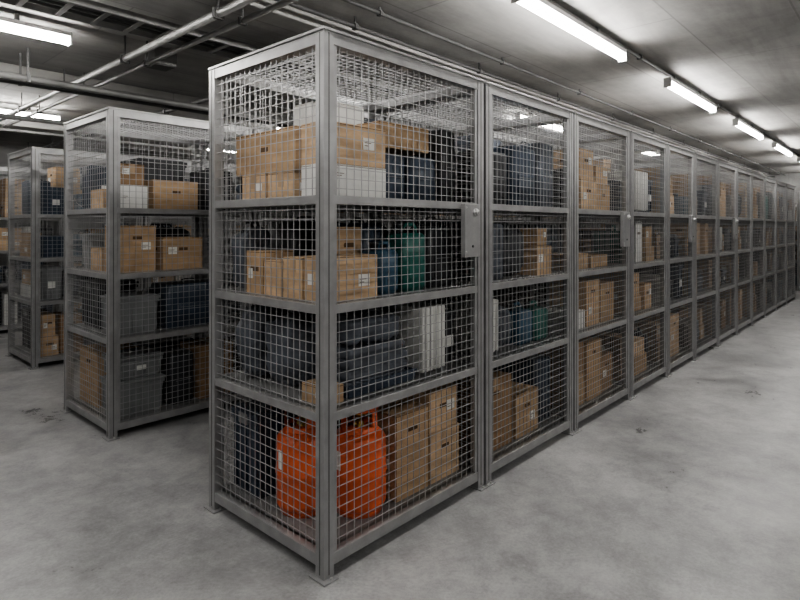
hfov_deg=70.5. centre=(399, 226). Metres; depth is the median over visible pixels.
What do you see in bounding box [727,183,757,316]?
box
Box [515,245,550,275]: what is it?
cardboard box
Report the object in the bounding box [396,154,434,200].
suitcase
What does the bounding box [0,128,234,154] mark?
ceiling pipe
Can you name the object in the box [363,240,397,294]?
jerrycan
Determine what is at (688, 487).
floor
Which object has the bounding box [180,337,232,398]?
cardboard box
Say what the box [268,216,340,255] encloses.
cardboard box
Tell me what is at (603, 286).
cardboard box
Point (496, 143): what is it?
suitcase
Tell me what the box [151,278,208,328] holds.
suitcase
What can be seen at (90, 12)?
cable tray
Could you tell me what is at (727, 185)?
box
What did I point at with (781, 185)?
cage
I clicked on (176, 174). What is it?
storage tote
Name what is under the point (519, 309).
jerrycan
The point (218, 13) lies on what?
ceiling pipe
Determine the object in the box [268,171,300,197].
cardboard box
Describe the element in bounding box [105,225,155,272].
cardboard box
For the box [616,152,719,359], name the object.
cage
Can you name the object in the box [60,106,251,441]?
cage
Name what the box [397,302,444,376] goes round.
radiator
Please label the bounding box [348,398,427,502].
cardboard box
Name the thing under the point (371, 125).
cardboard box
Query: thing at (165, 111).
ceiling pipe
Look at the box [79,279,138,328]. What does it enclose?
storage tote
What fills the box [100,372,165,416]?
storage tote
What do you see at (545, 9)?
ceiling lamp
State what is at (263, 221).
cage
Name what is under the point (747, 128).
diffuser
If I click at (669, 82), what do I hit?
ceiling lamp
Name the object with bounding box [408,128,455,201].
suitcase
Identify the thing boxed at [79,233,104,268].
storage tote
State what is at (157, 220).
cage
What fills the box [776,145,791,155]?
diffuser
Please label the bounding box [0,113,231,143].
ceiling pipe
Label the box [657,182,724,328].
box
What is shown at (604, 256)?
cardboard box
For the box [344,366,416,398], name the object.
plastic tray
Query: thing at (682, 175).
box
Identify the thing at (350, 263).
cardboard box
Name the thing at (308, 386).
cardboard box
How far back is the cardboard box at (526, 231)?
3.91 m
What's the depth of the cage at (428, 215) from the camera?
6.83 m
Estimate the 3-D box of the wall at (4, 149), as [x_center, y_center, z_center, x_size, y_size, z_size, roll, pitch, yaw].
[-3.384,0.040,13.384,0.200,2.870,20.600,0,0,42]
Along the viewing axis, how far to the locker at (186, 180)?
7.13 m
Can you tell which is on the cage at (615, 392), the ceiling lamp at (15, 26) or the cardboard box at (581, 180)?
the cardboard box at (581, 180)
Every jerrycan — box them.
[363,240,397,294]
[385,222,424,291]
[507,302,531,345]
[515,300,547,340]
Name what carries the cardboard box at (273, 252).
in the cage at (325, 539)
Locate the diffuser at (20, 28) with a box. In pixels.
[0,22,69,44]
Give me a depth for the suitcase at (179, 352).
4.40 m
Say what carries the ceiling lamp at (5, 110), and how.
attached to the ceiling
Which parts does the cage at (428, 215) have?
steel frame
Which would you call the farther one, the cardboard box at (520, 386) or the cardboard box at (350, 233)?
the cardboard box at (520, 386)
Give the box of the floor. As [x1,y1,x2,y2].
[0,288,799,599]
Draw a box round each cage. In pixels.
[0,166,63,329]
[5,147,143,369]
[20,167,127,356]
[48,175,128,311]
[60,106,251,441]
[121,157,229,336]
[131,220,207,260]
[200,129,351,399]
[203,25,487,586]
[231,165,290,333]
[298,212,426,231]
[374,81,576,486]
[385,215,460,224]
[460,216,525,224]
[494,111,633,432]
[503,217,555,224]
[538,130,669,397]
[584,143,696,375]
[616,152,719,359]
[646,160,738,345]
[670,166,753,333]
[723,172,766,324]
[724,176,777,316]
[727,180,787,309]
[743,184,795,303]
[758,191,799,290]
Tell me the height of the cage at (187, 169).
2.308 m
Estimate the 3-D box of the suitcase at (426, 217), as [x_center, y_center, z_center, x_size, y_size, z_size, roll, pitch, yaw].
[0.222,0.129,3.913,0.386,0.401,0.432,0,0,42]
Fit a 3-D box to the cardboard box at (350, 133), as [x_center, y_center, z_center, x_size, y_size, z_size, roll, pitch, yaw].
[-0.261,-0.375,2.657,0.187,0.186,0.369,0,0,42]
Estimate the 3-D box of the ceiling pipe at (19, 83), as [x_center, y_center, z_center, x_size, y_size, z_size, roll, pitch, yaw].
[1.202,-1.264,9.212,0.048,0.262,20.200,0,0,42]
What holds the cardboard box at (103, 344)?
in the cage at (109, 419)
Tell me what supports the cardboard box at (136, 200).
on the cage at (109, 419)
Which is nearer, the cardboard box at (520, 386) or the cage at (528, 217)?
the cardboard box at (520, 386)
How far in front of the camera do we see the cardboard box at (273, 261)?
2.72 m
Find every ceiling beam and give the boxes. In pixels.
[0,62,290,119]
[0,119,234,151]
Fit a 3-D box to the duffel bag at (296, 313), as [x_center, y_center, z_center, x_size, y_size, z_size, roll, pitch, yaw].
[-0.506,0.591,2.849,0.274,0.387,0.304,0,0,42]
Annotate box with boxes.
[0,178,52,324]
[74,229,93,310]
[80,343,138,407]
[91,189,105,208]
[91,247,104,270]
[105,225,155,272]
[120,163,143,184]
[120,184,147,207]
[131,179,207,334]
[143,179,197,209]
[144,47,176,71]
[156,237,201,270]
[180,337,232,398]
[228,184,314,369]
[236,125,302,176]
[242,174,267,198]
[247,250,292,293]
[264,259,281,296]
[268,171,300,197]
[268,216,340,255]
[283,256,304,299]
[294,101,363,125]
[301,121,385,168]
[301,164,385,197]
[302,379,343,403]
[306,253,376,300]
[337,227,360,253]
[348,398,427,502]
[356,120,428,155]
[405,383,455,434]
[428,423,458,484]
[452,370,510,454]
[511,381,537,439]
[515,228,545,245]
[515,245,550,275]
[537,341,582,377]
[547,307,584,330]
[549,277,597,326]
[550,373,582,409]
[551,253,587,270]
[553,148,592,179]
[579,179,596,208]
[579,336,599,400]
[589,253,606,267]
[594,166,606,184]
[597,184,608,209]
[599,280,613,321]
[601,350,610,391]
[636,174,697,346]
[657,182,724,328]
[723,185,740,324]
[723,188,768,309]
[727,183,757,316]
[758,191,777,302]
[758,193,782,295]
[771,199,796,285]
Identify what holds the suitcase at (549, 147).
on the cage at (508, 353)
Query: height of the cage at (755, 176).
2.308 m
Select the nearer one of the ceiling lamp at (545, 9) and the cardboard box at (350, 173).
the cardboard box at (350, 173)
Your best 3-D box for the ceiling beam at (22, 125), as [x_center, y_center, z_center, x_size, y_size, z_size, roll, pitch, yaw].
[-1.276,-1.345,11.466,0.300,0.100,20.200,0,0,42]
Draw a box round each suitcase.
[133,335,192,348]
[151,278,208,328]
[155,346,192,404]
[190,168,231,209]
[337,217,381,252]
[364,118,392,122]
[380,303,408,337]
[385,153,403,198]
[391,221,452,287]
[394,217,460,226]
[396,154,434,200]
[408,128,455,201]
[443,223,502,280]
[453,148,506,203]
[454,135,501,150]
[460,288,507,307]
[493,145,534,205]
[498,354,550,422]
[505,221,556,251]
[506,141,552,206]
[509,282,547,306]
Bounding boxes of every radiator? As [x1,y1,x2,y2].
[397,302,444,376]
[454,298,497,355]
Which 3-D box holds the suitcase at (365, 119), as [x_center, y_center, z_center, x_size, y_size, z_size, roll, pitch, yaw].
[-0.189,-0.406,3.528,0.316,0.541,0.223,0,0,42]
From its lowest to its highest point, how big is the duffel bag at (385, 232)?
0.377 m
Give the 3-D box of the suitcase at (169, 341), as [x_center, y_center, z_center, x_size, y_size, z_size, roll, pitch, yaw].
[-2.030,1.154,4.878,0.356,0.441,0.402,0,0,42]
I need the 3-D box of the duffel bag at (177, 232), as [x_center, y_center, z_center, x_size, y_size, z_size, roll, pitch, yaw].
[-2.045,0.150,4.840,0.394,0.358,0.478,0,0,42]
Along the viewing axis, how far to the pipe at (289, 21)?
3.75 m
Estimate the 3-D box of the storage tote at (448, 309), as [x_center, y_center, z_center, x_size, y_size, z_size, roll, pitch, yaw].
[0.180,0.625,3.275,0.281,0.320,0.120,0,0,42]
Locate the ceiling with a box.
[0,0,799,173]
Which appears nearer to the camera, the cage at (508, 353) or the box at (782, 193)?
the cage at (508, 353)
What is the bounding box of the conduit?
[547,0,799,156]
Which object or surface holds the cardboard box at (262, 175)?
on the cage at (325, 539)
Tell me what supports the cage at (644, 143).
on the floor
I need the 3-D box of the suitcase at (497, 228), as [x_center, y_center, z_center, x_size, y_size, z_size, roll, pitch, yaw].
[0.465,0.139,3.564,0.318,0.381,0.284,0,0,42]
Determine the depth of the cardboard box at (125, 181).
4.11 m
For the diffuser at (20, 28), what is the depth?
3.74 m
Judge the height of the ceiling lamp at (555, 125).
0.144 m
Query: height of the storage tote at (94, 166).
0.350 m
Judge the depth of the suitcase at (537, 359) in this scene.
3.98 m
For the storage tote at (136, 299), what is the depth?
4.18 m
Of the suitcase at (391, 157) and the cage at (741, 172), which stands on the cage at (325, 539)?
the suitcase at (391, 157)
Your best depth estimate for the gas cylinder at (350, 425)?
2.67 m
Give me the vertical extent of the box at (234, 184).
1.997 m
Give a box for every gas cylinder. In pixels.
[275,411,315,518]
[337,407,386,518]
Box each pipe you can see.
[0,0,256,121]
[0,0,297,127]
[0,48,292,125]
[0,53,289,126]
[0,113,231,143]
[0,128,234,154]
[28,51,358,147]
[170,0,768,176]
[274,0,774,176]
[342,0,784,174]
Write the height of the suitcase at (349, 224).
0.381 m
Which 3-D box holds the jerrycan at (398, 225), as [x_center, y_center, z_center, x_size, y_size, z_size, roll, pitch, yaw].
[0.030,0.152,2.967,0.152,0.355,0.185,0,0,42]
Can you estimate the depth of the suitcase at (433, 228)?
3.10 m
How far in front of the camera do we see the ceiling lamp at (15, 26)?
3.73 m
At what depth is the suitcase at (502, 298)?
4.18 m
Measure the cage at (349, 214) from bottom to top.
2.308 m
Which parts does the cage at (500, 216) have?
steel frame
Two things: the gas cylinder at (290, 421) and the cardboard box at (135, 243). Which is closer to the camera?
the gas cylinder at (290, 421)
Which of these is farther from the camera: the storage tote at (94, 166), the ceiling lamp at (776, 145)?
the ceiling lamp at (776, 145)
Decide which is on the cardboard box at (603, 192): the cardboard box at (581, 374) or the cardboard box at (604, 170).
the cardboard box at (604, 170)
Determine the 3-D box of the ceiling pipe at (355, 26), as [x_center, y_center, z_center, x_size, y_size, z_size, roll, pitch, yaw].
[3.102,-1.351,7.482,0.040,0.088,20.200,0,0,42]
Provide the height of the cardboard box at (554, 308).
0.142 m
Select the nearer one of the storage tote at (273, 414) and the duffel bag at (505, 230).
the storage tote at (273, 414)
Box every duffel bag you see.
[150,224,190,236]
[231,222,271,288]
[236,305,289,376]
[266,309,315,386]
[337,308,399,345]
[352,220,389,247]
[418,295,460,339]
[493,223,522,275]
[498,303,511,346]
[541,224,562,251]
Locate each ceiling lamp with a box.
[0,12,71,46]
[0,106,60,120]
[511,0,626,62]
[515,111,562,130]
[663,77,715,112]
[732,118,763,139]
[772,142,792,156]
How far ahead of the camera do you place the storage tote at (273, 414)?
2.89 m
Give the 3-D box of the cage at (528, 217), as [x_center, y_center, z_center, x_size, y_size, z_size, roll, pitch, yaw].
[1.903,0.321,8.905,0.980,2.308,1.162,0,0,42]
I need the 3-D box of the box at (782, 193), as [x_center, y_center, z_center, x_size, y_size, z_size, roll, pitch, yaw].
[7.390,0.353,11.513,0.777,2.045,0.838,0,0,42]
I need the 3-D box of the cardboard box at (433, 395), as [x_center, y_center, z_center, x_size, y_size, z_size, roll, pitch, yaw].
[0.124,0.997,3.216,0.319,0.222,0.254,0,0,42]
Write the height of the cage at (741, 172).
2.308 m
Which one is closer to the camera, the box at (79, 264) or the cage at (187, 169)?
the cage at (187, 169)
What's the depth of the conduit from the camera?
4.72 m
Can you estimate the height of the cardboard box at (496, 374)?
0.442 m
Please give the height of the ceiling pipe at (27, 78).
0.272 m
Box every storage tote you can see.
[79,165,105,208]
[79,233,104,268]
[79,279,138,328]
[100,291,159,335]
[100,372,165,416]
[102,346,163,380]
[120,158,186,180]
[231,400,297,499]
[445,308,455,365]
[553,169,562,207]
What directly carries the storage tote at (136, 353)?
on the storage tote at (135, 384)
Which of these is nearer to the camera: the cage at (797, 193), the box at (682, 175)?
the box at (682, 175)
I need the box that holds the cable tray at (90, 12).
[0,0,619,148]
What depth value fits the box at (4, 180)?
8.02 m
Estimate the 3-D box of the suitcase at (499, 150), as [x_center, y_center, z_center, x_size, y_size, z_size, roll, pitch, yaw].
[0.709,-0.346,3.869,0.367,0.421,0.304,0,0,42]
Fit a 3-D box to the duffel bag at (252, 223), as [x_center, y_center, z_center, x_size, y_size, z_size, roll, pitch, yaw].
[-0.789,0.150,3.005,0.149,0.357,0.193,0,0,42]
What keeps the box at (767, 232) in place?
in the cage at (769, 307)
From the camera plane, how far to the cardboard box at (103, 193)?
4.28 m
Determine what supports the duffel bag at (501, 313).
in the cage at (508, 353)
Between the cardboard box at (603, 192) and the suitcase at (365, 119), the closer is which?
the suitcase at (365, 119)
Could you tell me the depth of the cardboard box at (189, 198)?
4.34 m
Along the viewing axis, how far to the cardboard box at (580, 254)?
4.40 m
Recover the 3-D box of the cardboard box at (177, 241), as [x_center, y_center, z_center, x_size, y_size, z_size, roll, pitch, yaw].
[-1.786,0.204,4.494,0.276,0.252,0.325,0,0,42]
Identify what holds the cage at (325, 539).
on the floor
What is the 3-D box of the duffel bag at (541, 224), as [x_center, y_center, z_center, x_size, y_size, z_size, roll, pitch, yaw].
[1.353,0.150,5.085,0.375,0.358,0.343,0,0,42]
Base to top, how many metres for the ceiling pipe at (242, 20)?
0.192 m
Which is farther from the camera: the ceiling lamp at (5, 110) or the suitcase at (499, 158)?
the ceiling lamp at (5, 110)
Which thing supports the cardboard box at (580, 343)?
on the cardboard box at (581, 374)
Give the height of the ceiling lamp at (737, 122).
0.098 m
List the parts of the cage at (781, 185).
steel frame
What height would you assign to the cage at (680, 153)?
2.308 m
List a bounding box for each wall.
[0,144,390,292]
[495,173,799,249]
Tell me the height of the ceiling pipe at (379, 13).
0.056 m
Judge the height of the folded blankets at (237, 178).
0.180 m
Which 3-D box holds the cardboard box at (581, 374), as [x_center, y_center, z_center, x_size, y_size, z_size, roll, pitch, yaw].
[1.218,1.254,4.431,0.349,0.242,0.310,0,0,42]
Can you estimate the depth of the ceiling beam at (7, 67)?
5.52 m
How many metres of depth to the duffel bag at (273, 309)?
2.90 m
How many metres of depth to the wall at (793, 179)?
14.72 m
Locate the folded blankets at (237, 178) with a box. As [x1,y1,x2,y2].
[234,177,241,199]
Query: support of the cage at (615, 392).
on the floor
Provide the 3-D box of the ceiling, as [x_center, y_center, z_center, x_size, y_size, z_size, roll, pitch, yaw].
[1.941,-1.495,8.539,14.600,0.200,20.600,0,0,42]
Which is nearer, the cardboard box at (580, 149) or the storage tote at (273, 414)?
the storage tote at (273, 414)
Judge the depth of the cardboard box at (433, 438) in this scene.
3.10 m
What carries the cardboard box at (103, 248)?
in the cage at (109, 419)
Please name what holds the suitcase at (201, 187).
on the cage at (109, 419)
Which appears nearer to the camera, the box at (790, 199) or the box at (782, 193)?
the box at (782, 193)
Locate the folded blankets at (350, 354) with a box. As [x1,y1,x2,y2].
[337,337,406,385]
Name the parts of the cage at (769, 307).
steel frame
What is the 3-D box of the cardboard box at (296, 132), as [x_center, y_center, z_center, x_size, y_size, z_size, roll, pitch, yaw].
[-0.564,-0.365,2.881,0.516,0.206,0.309,0,0,42]
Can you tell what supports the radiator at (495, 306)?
in the cage at (508, 353)
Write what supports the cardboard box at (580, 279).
in the cage at (615, 392)
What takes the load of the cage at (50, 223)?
on the floor
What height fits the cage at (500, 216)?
2.308 m
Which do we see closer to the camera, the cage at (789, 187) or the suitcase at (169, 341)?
the suitcase at (169, 341)
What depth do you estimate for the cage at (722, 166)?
7.53 m
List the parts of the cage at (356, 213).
steel frame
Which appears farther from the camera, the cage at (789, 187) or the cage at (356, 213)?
the cage at (789, 187)
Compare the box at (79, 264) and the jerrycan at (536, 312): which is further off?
the box at (79, 264)
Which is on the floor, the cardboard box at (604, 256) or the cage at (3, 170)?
the cage at (3, 170)
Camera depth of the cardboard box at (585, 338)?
4.52 m
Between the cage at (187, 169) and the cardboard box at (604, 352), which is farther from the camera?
the cage at (187, 169)
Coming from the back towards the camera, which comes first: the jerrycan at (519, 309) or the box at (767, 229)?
the box at (767, 229)
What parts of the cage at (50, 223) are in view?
steel frame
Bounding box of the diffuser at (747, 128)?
[737,123,762,139]
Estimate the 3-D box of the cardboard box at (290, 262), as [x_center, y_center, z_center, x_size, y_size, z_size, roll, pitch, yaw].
[-0.434,0.234,2.689,0.145,0.192,0.194,0,0,42]

